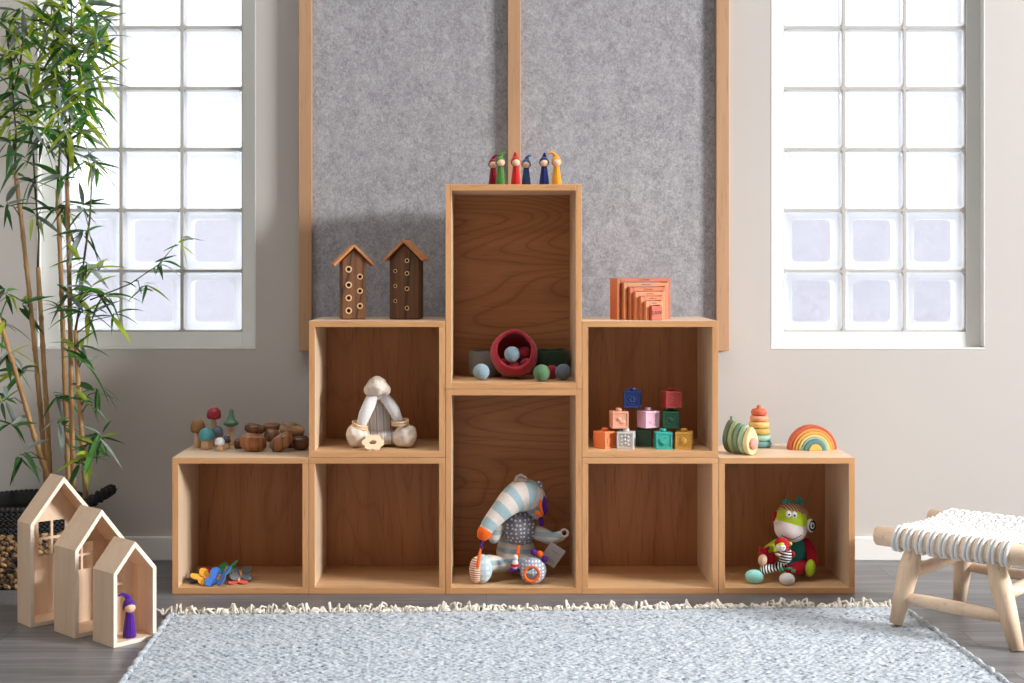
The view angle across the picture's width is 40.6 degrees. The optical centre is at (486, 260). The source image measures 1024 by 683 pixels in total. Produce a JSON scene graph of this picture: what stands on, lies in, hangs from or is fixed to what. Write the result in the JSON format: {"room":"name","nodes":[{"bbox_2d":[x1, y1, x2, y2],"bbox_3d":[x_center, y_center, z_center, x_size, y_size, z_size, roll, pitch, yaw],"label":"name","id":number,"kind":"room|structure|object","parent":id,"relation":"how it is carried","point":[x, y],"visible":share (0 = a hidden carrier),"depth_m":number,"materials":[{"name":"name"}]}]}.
{"room":"children's room","nodes":[
{"label":"children's room","id":0,"kind":"room"},
{"bbox_2d":[0,0,1023,535],"bbox_3d":[1.500,-0.625,4.621,9.400,3.200,0.220,0,0,0],"label":"wall","id":1,"kind":"structure","parent":0,"point":[924,430],"depth_m":4.51,"materials":[{"name":"beige paint"}]},
{"bbox_2d":[37,0,255,348],"bbox_3d":[-1.109,-0.578,4.579,0.713,1.732,0.137,0,0,0],"label":"window","id":2,"kind":"structure","parent":1,"relation":"in","point":[183,332],"depth_m":4.55,"materials":[{"name":"glass"}]},
{"bbox_2d":[299,0,728,350],"bbox_3d":[0.089,-0.642,4.490,1.392,1.866,0.042,0,0,0],"label":"wall panel","id":3,"kind":"object","parent":1,"relation":"attached to","point":[401,101],"visible":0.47,"depth_m":4.49,"materials":[{"name":"grey fabric"}]},
{"bbox_2d":[123,536,1022,560],"bbox_3d":[1.500,0.936,4.504,9.400,0.078,0.014,0,0,0],"label":"baseboard","id":4,"kind":"structure","parent":1,"relation":"attached to","point":[157,548],"depth_m":4.50,"materials":[{"name":"white paint"}]},
{"bbox_2d":[771,0,984,348],"bbox_3d":[1.276,-0.578,4.579,0.697,1.732,0.137,0,0,0],"label":"window","id":5,"kind":"structure","parent":1,"relation":"in","point":[964,29],"depth_m":4.55,"materials":[{"name":"glass"}]},
{"bbox_2d":[0,561,1023,682],"bbox_3d":[1.500,1.025,0.281,9.700,0.100,8.761,0,0,0],"label":"floor","id":6,"kind":"structure","parent":0,"point":[39,654],"depth_m":3.94,"materials":[{"name":"grey wood"}]},
{"bbox_2d":[18,474,91,627],"bbox_3d":[-1.170,0.779,3.771,0.190,0.392,0.080,0,0,-43],"label":"house","id":7,"kind":"structure","parent":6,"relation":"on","point":[56,499],"depth_m":3.76,"materials":[{"name":"brown wood"}]},
{"bbox_2d":[0,484,116,589],"bbox_3d":[-1.395,0.828,4.262,0.405,0.291,0.405,0,0,-37],"label":"woven basket","id":8,"kind":"object","parent":6,"relation":"on","point":[13,503],"visible":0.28,"depth_m":4.10,"materials":[{"name":"wicker"}]},
{"bbox_2d":[0,0,202,498],"bbox_3d":[-1.240,-0.069,4.246,0.776,1.694,0.461,0,0,-5],"label":"bamboo plant","id":9,"kind":"object","parent":8,"relation":"on","point":[70,52],"visible":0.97,"depth_m":4.21,"materials":[{"name":"green plant"}]},
{"bbox_2d":[54,505,124,637],"bbox_3d":[-1.048,0.813,3.665,0.108,0.323,0.155,0,0,44],"label":"house","id":10,"kind":"structure","parent":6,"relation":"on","point":[73,586],"depth_m":3.63,"materials":[{"name":"brown wood"}]},
{"bbox_2d":[93,536,155,647],"bbox_3d":[-0.932,0.845,3.564,0.100,0.260,0.125,0,0,44],"label":"house","id":11,"kind":"structure","parent":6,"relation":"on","point":[126,557],"depth_m":3.55,"materials":[{"name":"brown wood"}]},
{"bbox_2d":[117,593,136,638],"bbox_3d":[-0.919,0.907,3.550,0.043,0.114,0.036,0,0,17],"label":"gnome","id":12,"kind":"object","parent":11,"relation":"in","point":[129,630],"visible":1,"depth_m":3.54,"materials":[{"name":"purple wood"}]},
{"bbox_2d":[117,593,135,609],"bbox_3d":[-0.919,0.874,3.547,0.036,0.050,0.041,0,0,33],"label":"hood","id":13,"kind":"object","parent":12,"relation":"attached to","point":[128,604],"depth_m":3.54,"materials":[{"name":"purple fabric"}]},
{"bbox_2d":[172,444,308,593],"bbox_3d":[-0.721,0.775,4.200,0.399,0.399,0.300,0,0,0],"label":"cube shelf","id":14,"kind":"object","parent":6,"relation":"on","point":[230,505],"visible":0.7,"depth_m":4.34,"materials":[{"name":"brown wood"}]},
{"bbox_2d":[186,578,197,582],"bbox_3d":[-0.866,0.949,4.125,0.051,0.011,0.054,0,0,-29],"label":"butterfly","id":15,"kind":"object","parent":14,"relation":"on","point":[190,580],"visible":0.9,"depth_m":4.12,"materials":[{"name":"black wood"}]},
{"bbox_2d":[190,419,204,447],"bbox_3d":[-0.891,0.531,4.269,0.046,0.089,0.046,0,0,0],"label":"mushroom","id":16,"kind":"object","parent":14,"relation":"on","point":[197,425],"visible":0.89,"depth_m":4.26,"materials":[{"name":"brown paint"}]},
{"bbox_2d":[190,568,210,585],"bbox_3d":[-0.841,0.937,4.106,0.063,0.038,0.058,0,0,33],"label":"butterfly","id":17,"kind":"object","parent":14,"relation":"on","point":[203,574],"visible":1,"depth_m":4.10,"materials":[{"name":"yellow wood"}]},
{"bbox_2d":[198,428,213,448],"bbox_3d":[-0.858,0.543,4.237,0.048,0.064,0.048,0,0,0],"label":"mushroom","id":18,"kind":"object","parent":14,"relation":"on","point":[206,435],"visible":1,"depth_m":4.22,"materials":[{"name":"teal paint"}]},
{"bbox_2d":[207,407,220,445],"bbox_3d":[-0.847,0.514,4.301,0.045,0.121,0.045,0,0,0],"label":"mushroom","id":19,"kind":"object","parent":14,"relation":"on","point":[214,413],"visible":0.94,"depth_m":4.29,"materials":[{"name":"paint"}]},
{"bbox_2d":[204,566,230,585],"bbox_3d":[-0.793,0.931,4.090,0.066,0.048,0.075,0,0,13],"label":"butterfly","id":20,"kind":"object","parent":14,"relation":"on","point":[217,577],"visible":1,"depth_m":4.09,"materials":[{"name":"blue wood"}]},
{"bbox_2d":[212,426,222,446],"bbox_3d":[-0.835,0.543,4.288,0.038,0.064,0.038,0,0,0],"label":"mushroom","id":21,"kind":"object","parent":14,"relation":"on","point":[218,432],"visible":0.7,"depth_m":4.27,"materials":[{"name":"paint"}]},
{"bbox_2d":[215,437,224,450],"bbox_3d":[-0.808,0.555,4.191,0.031,0.041,0.031,0,0,0],"label":"mushroom","id":22,"kind":"object","parent":14,"relation":"on","point":[219,442],"visible":1,"depth_m":4.18,"materials":[{"name":"paint"}]},
{"bbox_2d":[223,435,230,448],"bbox_3d":[-0.796,0.555,4.237,0.026,0.041,0.026,0,0,0],"label":"mushroom","id":23,"kind":"object","parent":14,"relation":"on","point":[226,438],"visible":0.91,"depth_m":4.23,"materials":[{"name":"paint"}]},
{"bbox_2d":[219,560,237,574],"bbox_3d":[-0.785,0.926,4.168,0.062,0.042,0.072,0,0,14],"label":"butterfly","id":24,"kind":"object","parent":14,"relation":"on","point":[223,566],"visible":0.51,"depth_m":4.18,"materials":[{"name":"green wood"}]},
{"bbox_2d":[224,409,238,444],"bbox_3d":[-0.798,0.518,4.325,0.047,0.113,0.047,0,0,0],"label":"mushroom","id":25,"kind":"object","parent":14,"relation":"on","point":[231,422],"visible":0.97,"depth_m":4.32,"materials":[{"name":"green paint"}]},
{"bbox_2d":[234,439,240,448],"bbox_3d":[-0.760,0.560,4.240,0.027,0.031,0.030,0,0,0],"label":"stone","id":26,"kind":"object","parent":14,"relation":"on","point":[237,441],"visible":0.77,"depth_m":4.23,"materials":[{"name":"brown wood"}]},
{"bbox_2d":[228,578,247,584],"bbox_3d":[-0.738,0.949,4.115,0.060,0.012,0.064,0,0,-6],"label":"butterfly","id":27,"kind":"object","parent":14,"relation":"on","point":[241,581],"visible":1,"depth_m":4.10,"materials":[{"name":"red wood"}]},
{"bbox_2d":[230,566,251,580],"bbox_3d":[-0.736,0.935,4.144,0.068,0.031,0.071,0,0,-13],"label":"butterfly","id":28,"kind":"object","parent":27,"relation":"on","point":[244,573],"visible":0.98,"depth_m":4.14,"materials":[{"name":"grey wood"}]},
{"bbox_2d":[240,433,265,451],"bbox_3d":[-0.706,0.548,4.186,0.081,0.056,0.051,0,0,0],"label":"stone","id":29,"kind":"object","parent":14,"relation":"on","point":[252,442],"visible":1,"depth_m":4.17,"materials":[{"name":"brown wood"}]},
{"bbox_2d":[244,423,263,433],"bbox_3d":[-0.711,0.513,4.235,0.060,0.036,0.050,0,0,0],"label":"stone","id":30,"kind":"object","parent":29,"relation":"on","point":[249,427],"visible":0.84,"depth_m":4.21,"materials":[{"name":"brown wood"}]},
{"bbox_2d":[264,429,279,441],"bbox_3d":[-0.659,0.536,4.250,0.049,0.042,0.040,0,0,0],"label":"stone","id":31,"kind":"object","parent":14,"relation":"on","point":[269,434],"visible":0.67,"depth_m":4.24,"materials":[{"name":"brown wood"}]},
{"bbox_2d":[261,422,280,431],"bbox_3d":[-0.669,0.514,4.285,0.067,0.028,0.050,0,0,0],"label":"stone","id":32,"kind":"object","parent":31,"relation":"on","point":[274,425],"visible":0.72,"depth_m":4.26,"materials":[{"name":"brown wood"}]},
{"bbox_2d":[270,431,292,451],"bbox_3d":[-0.620,0.547,4.180,0.071,0.064,0.045,0,0,0],"label":"stone","id":33,"kind":"object","parent":14,"relation":"on","point":[283,440],"visible":1,"depth_m":4.16,"materials":[{"name":"brown wood"}]},
{"bbox_2d":[292,435,308,449],"bbox_3d":[-0.566,0.554,4.215,0.055,0.045,0.044,0,0,0],"label":"stone","id":34,"kind":"object","parent":14,"relation":"on","point":[301,442],"visible":0.93,"depth_m":4.20,"materials":[{"name":"brown wood"}]},
{"bbox_3d":[-0.608,0.557,4.260,0.043,0.037,0.041,0,0,0],"label":"stone","id":35,"kind":"object","parent":14,"relation":"on","visible":0},
{"bbox_2d":[279,421,304,436],"bbox_3d":[-0.598,0.519,4.250,0.078,0.050,0.051,0,0,0],"label":"stone","id":36,"kind":"object","parent":35,"relation":"on","point":[295,429],"visible":0.76,"depth_m":4.23,"materials":[{"name":"brown wood"}]},
{"bbox_2d":[309,457,444,593],"bbox_3d":[-0.321,0.775,4.200,0.399,0.399,0.300,0,0,0],"label":"cube shelf","id":37,"kind":"object","parent":6,"relation":"on","point":[377,524],"visible":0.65,"depth_m":4.34,"materials":[{"name":"brown wood"}]},
{"bbox_2d":[309,317,445,456],"bbox_3d":[-0.321,0.375,4.200,0.399,0.399,0.300,0,0,0],"label":"cube shelf","id":38,"kind":"object","parent":37,"relation":"on","point":[344,354],"visible":0.76,"depth_m":4.34,"materials":[{"name":"brown wood"}]},
{"bbox_2d":[330,245,374,318],"bbox_3d":[-0.404,0.063,4.180,0.126,0.224,0.087,0,0,-12],"label":"hotel","id":39,"kind":"object","parent":38,"relation":"on","point":[352,262],"visible":1,"depth_m":4.15,"materials":[{"name":"brown wood"}]},
{"bbox_2d":[346,376,416,450],"bbox_3d":[-0.314,0.451,4.135,0.186,0.215,0.175,0,0,42],"label":"toy","id":40,"kind":"object","parent":38,"relation":"in","point":[372,429],"visible":1,"depth_m":4.11,"materials":[{"name":"grey fabric"}]},
{"bbox_2d":[362,435,383,450],"bbox_3d":[-0.335,0.536,4.076,0.065,0.042,0.051,0,0,0],"label":"flower","id":41,"kind":"object","parent":40,"relation":"on","point":[366,439],"depth_m":4.08,"materials":[{"name":"beige wood"}]},
{"bbox_2d":[383,240,429,318],"bbox_3d":[-0.241,0.056,4.180,0.124,0.238,0.092,0,0,9],"label":"hotel","id":42,"kind":"object","parent":38,"relation":"on","point":[406,259],"visible":1,"depth_m":4.15,"materials":[{"name":"brown wood"}]},
{"bbox_2d":[445,389,581,593],"bbox_3d":[0.079,0.675,4.200,0.399,0.599,0.300,0,0,0],"label":"box shelf","id":43,"kind":"object","parent":6,"relation":"on","point":[493,436],"visible":0.78,"depth_m":4.34,"materials":[{"name":"brown wood"}]},
{"bbox_2d":[445,184,581,388],"bbox_3d":[0.079,0.075,4.200,0.399,0.599,0.300,0,0,0],"label":"box shelf","id":44,"kind":"object","parent":43,"relation":"on","point":[513,252],"visible":0.97,"depth_m":4.34,"materials":[{"name":"brown wood"}]},
{"bbox_2d":[473,364,489,379],"bbox_3d":[-0.016,0.331,4.135,0.050,0.049,0.049,0,0,0],"label":"ball","id":45,"kind":"object","parent":44,"relation":"on","point":[480,371],"visible":1,"depth_m":4.12,"materials":[{"name":"fabric"}]},
{"bbox_2d":[469,349,500,376],"bbox_3d":[-0.004,0.315,4.277,0.103,0.082,0.102,0,0,0],"label":"bowl","id":46,"kind":"object","parent":44,"relation":"on","point":[477,356],"visible":0.49,"depth_m":4.23,"materials":[{"name":"grey fabric"}]},
{"bbox_2d":[488,154,497,183],"bbox_3d":[0.020,-0.273,4.151,0.030,0.096,0.031,0,0,43],"label":"gnome","id":47,"kind":"object","parent":44,"relation":"on","point":[492,163],"visible":0.86,"depth_m":4.14,"materials":[{"name":"red wood"}]},
{"bbox_2d":[488,154,497,166],"bbox_3d":[0.020,-0.300,4.152,0.029,0.042,0.029,0,0,43],"label":"hood","id":48,"kind":"object","parent":47,"relation":"attached to","point":[492,163],"depth_m":4.14,"materials":[{"name":"fabric"}]},
{"bbox_2d":[496,152,506,183],"bbox_3d":[0.042,-0.275,4.106,0.031,0.100,0.032,0,0,31],"label":"gnome","id":49,"kind":"object","parent":44,"relation":"on","point":[500,161],"visible":0.98,"depth_m":4.09,"materials":[{"name":"green wood"}]},
{"bbox_2d":[496,152,506,165],"bbox_3d":[0.042,-0.303,4.107,0.030,0.043,0.031,0,0,31],"label":"hood","id":50,"kind":"object","parent":49,"relation":"attached to","point":[500,161],"depth_m":4.10,"materials":[{"name":"green fabric"}]},
{"bbox_2d":[490,329,537,377],"bbox_3d":[0.083,0.280,4.199,0.145,0.148,0.137,0,0,0],"label":"bowl","id":51,"kind":"object","parent":44,"relation":"on","point":[517,338],"visible":0.86,"depth_m":4.17,"materials":[{"name":"red fabric"}]},
{"bbox_2d":[498,358,509,370],"bbox_3d":[0.051,0.315,4.175,0.041,0.041,0.041,0,0,0],"label":"ball","id":52,"kind":"object","parent":51,"relation":"in","point":[503,360],"visible":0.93,"depth_m":4.16,"materials":[{"name":"red fabric"}]},
{"bbox_2d":[504,346,519,361],"bbox_3d":[0.076,0.280,4.148,0.047,0.047,0.047,0,0,0],"label":"ball","id":53,"kind":"object","parent":51,"relation":"in","point":[511,354],"visible":1,"depth_m":4.13,"materials":[{"name":"blue fabric"}]},
{"bbox_2d":[509,361,519,366],"bbox_3d":[0.084,0.319,4.155,0.036,0.036,0.036,0,0,0],"label":"ball","id":54,"kind":"object","parent":51,"relation":"in","point":[512,364],"visible":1,"depth_m":4.14,"materials":[{"name":"red fabric"}]},
{"bbox_2d":[520,358,528,365],"bbox_3d":[0.119,0.312,4.168,0.038,0.038,0.038,0,0,0],"label":"ball","id":55,"kind":"object","parent":51,"relation":"in","point":[525,360],"visible":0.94,"depth_m":4.16,"materials":[{"name":"red fabric"}]},
{"bbox_2d":[519,347,530,359],"bbox_3d":[0.117,0.281,4.200,0.041,0.041,0.041,0,0,0],"label":"ball","id":56,"kind":"object","parent":51,"relation":"in","point":[525,352],"visible":0.77,"depth_m":4.18,"materials":[{"name":"red fabric"}]},
{"bbox_2d":[511,152,520,183],"bbox_3d":[0.087,-0.275,4.101,0.031,0.099,0.032,0,0,39],"label":"gnome","id":57,"kind":"object","parent":44,"relation":"on","point":[515,161],"visible":0.97,"depth_m":4.09,"materials":[{"name":"red wood"}]},
{"bbox_2d":[511,152,520,164],"bbox_3d":[0.087,-0.303,4.102,0.030,0.042,0.030,0,0,36],"label":"hood","id":58,"kind":"object","parent":57,"relation":"attached to","point":[515,160],"depth_m":4.09,"materials":[{"name":"red fabric"}]},
{"bbox_2d":[521,155,530,183],"bbox_3d":[0.119,-0.272,4.141,0.030,0.094,0.029,0,0,-39],"label":"gnome","id":59,"kind":"object","parent":44,"relation":"on","point":[526,164],"visible":0.98,"depth_m":4.13,"materials":[{"name":"wood"}]},
{"bbox_2d":[521,155,530,167],"bbox_3d":[0.119,-0.299,4.142,0.028,0.041,0.028,0,0,-38],"label":"hood","id":60,"kind":"object","parent":59,"relation":"attached to","point":[526,163],"depth_m":4.13,"materials":[{"name":"fabric"}]},
{"bbox_2d":[533,364,549,380],"bbox_3d":[0.163,0.331,4.095,0.050,0.050,0.050,0,0,0],"label":"ball","id":61,"kind":"object","parent":44,"relation":"on","point":[541,372],"visible":1,"depth_m":4.08,"materials":[{"name":"green fabric"}]},
{"bbox_2d":[539,153,548,183],"bbox_3d":[0.172,-0.274,4.111,0.031,0.098,0.031,0,0,-44],"label":"gnome","id":62,"kind":"object","parent":44,"relation":"on","point":[544,162],"visible":0.98,"depth_m":4.10,"materials":[{"name":"blue wood"}]},
{"bbox_2d":[539,153,548,165],"bbox_3d":[0.171,-0.302,4.113,0.030,0.042,0.031,0,0,0],"label":"hood","id":63,"kind":"object","parent":62,"relation":"attached to","point":[543,161],"depth_m":4.10,"materials":[{"name":"blue fabric"}]},
{"bbox_2d":[534,348,568,367],"bbox_3d":[0.202,0.314,4.273,0.109,0.084,0.108,0,0,0],"label":"bowl","id":64,"kind":"object","parent":44,"relation":"on","point":[558,356],"visible":0.41,"depth_m":4.22,"materials":[{"name":"fabric"}]},
{"bbox_2d":[548,365,556,378],"bbox_3d":[0.196,0.335,4.178,0.042,0.042,0.041,0,0,0],"label":"ball","id":65,"kind":"object","parent":44,"relation":"on","point":[552,368],"visible":0.71,"depth_m":4.16,"materials":[{"name":"red fabric"}]},
{"bbox_2d":[548,151,561,183],"bbox_3d":[0.206,-0.275,4.102,0.036,0.100,0.031,0,0,44],"label":"gnome","id":66,"kind":"object","parent":44,"relation":"on","point":[556,161],"visible":0.98,"depth_m":4.09,"materials":[{"name":"yellow wood"}]},
{"bbox_2d":[548,151,561,165],"bbox_3d":[0.205,-0.303,4.101,0.034,0.043,0.031,0,0,-37],"label":"hood","id":67,"kind":"object","parent":66,"relation":"attached to","point":[556,161],"depth_m":4.09,"materials":[{"name":"yellow fabric"}]},
{"bbox_2d":[555,364,570,379],"bbox_3d":[0.229,0.332,4.135,0.048,0.049,0.048,0,0,0],"label":"ball","id":68,"kind":"object","parent":44,"relation":"on","point":[563,371],"visible":1,"depth_m":4.12,"materials":[{"name":"fabric"}]},
{"bbox_2d":[469,474,568,583],"bbox_3d":[0.098,0.796,4.157,0.297,0.322,0.193,0,0,0],"label":"toy","id":69,"kind":"object","parent":43,"relation":"on","point":[513,513],"visible":1,"depth_m":4.12,"materials":[{"name":"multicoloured fabric"}]},
{"bbox_2d":[526,568,537,579],"bbox_3d":[0.133,0.920,4.067,0.040,0.040,0.005,0,0,0],"label":"mirror","id":70,"kind":"object","parent":69,"relation":"attached to","point":[531,573],"depth_m":4.07,"materials":[{"name":"white mirror"}]},
{"bbox_2d":[118,597,1011,682],"bbox_3d":[0.160,0.956,2.969,2.162,0.038,1.864,0,0,0],"label":"woven rug","id":71,"kind":"object","parent":6,"relation":"on","point":[712,642],"visible":0.97,"depth_m":3.48,"materials":[{"name":"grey fabric"}]},
{"bbox_2d":[582,457,717,593],"bbox_3d":[0.479,0.775,4.200,0.399,0.399,0.300,0,0,0],"label":"cube shelf","id":72,"kind":"object","parent":6,"relation":"on","point":[650,524],"visible":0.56,"depth_m":4.34,"materials":[{"name":"brown wood"}]},
{"bbox_2d":[582,317,717,456],"bbox_3d":[0.479,0.375,4.200,0.399,0.399,0.300,0,0,0],"label":"cube shelf","id":73,"kind":"object","parent":72,"relation":"on","point":[651,357],"visible":0.66,"depth_m":4.34,"materials":[{"name":"brown wood"}]},
{"bbox_2d":[593,427,616,448],"bbox_3d":[0.354,0.527,4.128,0.050,0.059,0.050,0,0,-38],"label":"block","id":74,"kind":"object","parent":73,"relation":"on","point":[604,438],"visible":1,"depth_m":4.11,"materials":[{"name":"orange plastic"}]},
{"bbox_2d":[616,428,634,448],"bbox_3d":[0.415,0.527,4.115,0.050,0.059,0.051,0,0,14],"label":"block","id":75,"kind":"object","parent":73,"relation":"on","point":[625,438],"visible":1,"depth_m":4.09,"materials":[{"name":"grey plastic"}]},
{"bbox_2d":[609,408,628,428],"bbox_3d":[0.395,0.468,4.127,0.050,0.059,0.052,0,0,-5],"label":"block","id":76,"kind":"object","parent":75,"relation":"on","point":[618,418],"visible":1,"depth_m":4.11,"materials":[{"name":"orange plastic"}]},
{"bbox_2d":[623,387,640,407],"bbox_3d":[0.436,0.407,4.136,0.050,0.059,0.050,0,0,10],"label":"block","id":77,"kind":"object","parent":76,"relation":"on","point":[631,397],"visible":1,"depth_m":4.11,"materials":[{"name":"blue plastic"}]},
{"bbox_2d":[610,278,669,319],"bbox_3d":[0.466,0.113,4.189,0.186,0.124,0.044,0,0,-24],"label":"wooden arch","id":78,"kind":"object","parent":73,"relation":"on","point":[614,282],"visible":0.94,"depth_m":4.15,"materials":[{"name":"brown wood"}]},
{"bbox_2d":[635,428,651,446],"bbox_3d":[0.475,0.527,4.175,0.050,0.059,0.050,0,0,8],"label":"block","id":79,"kind":"object","parent":73,"relation":"on","point":[643,437],"visible":0.97,"depth_m":4.15,"materials":[{"name":"green plastic"}]},
{"bbox_2d":[637,407,659,428],"bbox_3d":[0.484,0.468,4.138,0.050,0.059,0.050,0,0,-24],"label":"block","id":80,"kind":"object","parent":79,"relation":"on","point":[647,418],"visible":1,"depth_m":4.12,"materials":[{"name":"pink plastic"}]},
{"bbox_2d":[620,282,667,319],"bbox_3d":[0.471,0.120,4.176,0.154,0.110,0.042,0,0,-24],"label":"wooden arch","id":81,"kind":"object","parent":73,"relation":"on","point":[623,286],"visible":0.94,"depth_m":4.14,"materials":[{"name":"brown wood"}]},
{"bbox_2d":[627,287,665,319],"bbox_3d":[0.477,0.127,4.164,0.126,0.096,0.040,0,0,-24],"label":"wooden arch","id":82,"kind":"object","parent":73,"relation":"on","point":[630,290],"visible":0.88,"depth_m":4.13,"materials":[{"name":"brown wood"}]},
{"bbox_2d":[633,291,664,319],"bbox_3d":[0.482,0.134,4.151,0.103,0.083,0.038,0,0,-24],"label":"wooden arch","id":83,"kind":"object","parent":73,"relation":"on","point":[636,295],"visible":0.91,"depth_m":4.12,"materials":[{"name":"brown wood"}]},
{"bbox_2d":[639,296,663,319],"bbox_3d":[0.488,0.140,4.139,0.081,0.070,0.035,0,0,-24],"label":"wooden arch","id":84,"kind":"object","parent":73,"relation":"on","point":[641,298],"visible":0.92,"depth_m":4.11,"materials":[{"name":"brown wood"}]},
{"bbox_2d":[644,301,662,319],"bbox_3d":[0.493,0.147,4.126,0.060,0.056,0.033,0,0,-24],"label":"wooden arch","id":85,"kind":"object","parent":73,"relation":"on","point":[646,303],"visible":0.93,"depth_m":4.11,"materials":[{"name":"brown wood"}]},
{"bbox_2d":[649,306,661,319],"bbox_3d":[0.499,0.154,4.114,0.036,0.042,0.031,0,0,-24],"label":"wooden block","id":86,"kind":"object","parent":73,"relation":"on","point":[655,312],"visible":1,"depth_m":4.10,"materials":[{"name":"brown wood"}]},
{"bbox_2d":[654,428,671,448],"bbox_3d":[0.525,0.527,4.111,0.050,0.059,0.053,0,0,0],"label":"block","id":87,"kind":"object","parent":73,"relation":"on","point":[662,438],"visible":1,"depth_m":4.09,"materials":[{"name":"teal plastic"}]},
{"bbox_2d":[662,408,678,428],"bbox_3d":[0.549,0.468,4.132,0.050,0.059,0.051,0,0,5],"label":"block","id":88,"kind":"object","parent":87,"relation":"on","point":[670,417],"visible":1,"depth_m":4.11,"materials":[{"name":"plastic"}]},
{"bbox_2d":[661,387,681,407],"bbox_3d":[0.553,0.407,4.134,0.050,0.059,0.050,0,0,-8],"label":"block","id":89,"kind":"object","parent":88,"relation":"on","point":[670,398],"visible":1,"depth_m":4.11,"materials":[{"name":"red plastic"}]},
{"bbox_2d":[675,428,692,449],"bbox_3d":[0.588,0.527,4.109,0.053,0.059,0.052,0,0,12],"label":"block","id":90,"kind":"object","parent":73,"relation":"on","point":[683,438],"visible":1,"depth_m":4.09,"materials":[{"name":"yellow plastic"}]},
{"bbox_2d":[718,444,854,593],"bbox_3d":[0.879,0.775,4.200,0.399,0.399,0.300,0,0,0],"label":"cube shelf","id":91,"kind":"object","parent":6,"relation":"on","point":[751,488],"visible":0.6,"depth_m":4.28,"materials":[{"name":"brown wood"}]},
{"bbox_2d":[722,416,757,454],"bbox_3d":[0.761,0.520,4.126,0.065,0.110,0.098,0,0,-42],"label":"stacking toy","id":92,"kind":"object","parent":91,"relation":"on","point":[737,437],"visible":1,"depth_m":4.11,"materials":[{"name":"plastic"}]},
{"bbox_2d":[748,405,771,447],"bbox_3d":[0.844,0.510,4.285,0.077,0.130,0.077,0,0,0],"label":"tower","id":93,"kind":"object","parent":91,"relation":"on","point":[758,418],"visible":0.84,"depth_m":4.26,"materials":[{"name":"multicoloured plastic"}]},
{"bbox_2d":[745,497,816,584],"bbox_3d":[0.896,0.833,4.135,0.240,0.247,0.137,0,0,-42],"label":"toy","id":94,"kind":"object","parent":91,"relation":"on","point":[797,555],"visible":1,"depth_m":4.12,"materials":[{"name":"multicoloured fabric"}]},
{"bbox_2d":[774,537,789,551],"bbox_3d":[0.876,0.841,4.102,0.045,0.043,0.042,0,0,0],"label":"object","id":95,"kind":"object","parent":94,"relation":"attached to","point":[782,544],"depth_m":4.09,"materials":[{"name":"red fabric"}]},
{"bbox_2d":[787,424,836,450],"bbox_3d":[0.996,0.538,4.220,0.147,0.074,0.058,0,0,-4],"label":"rainbow","id":96,"kind":"object","parent":91,"relation":"on","point":[810,437],"visible":1,"depth_m":4.21,"materials":[{"name":"multicoloured wood"}]},
{"bbox_2d":[873,508,1023,651],"bbox_3d":[1.324,0.842,3.713,0.438,0.277,0.436,0,0,42],"label":"stool","id":97,"kind":"object","parent":6,"relation":"on","point":[958,538],"visible":1,"depth_m":3.63,"materials":[{"name":"brown wood"}]},
{"bbox_3d":[0.000,1.075,7.250,14.000,0.180,4.800,0,0,0],"label":"ground","id":98,"kind":"structure","parent":0,"visible":0},
{"bbox_2d":[75,220,950,321],"bbox_3d":[0.000,0.315,9.250,14.000,1.320,0.200,0,0,0],"label":"glass block","id":99,"kind":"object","parent":98,"relation":"on","point":[214,299],"depth_m":9.15,"materials":[{"name":"glass"}]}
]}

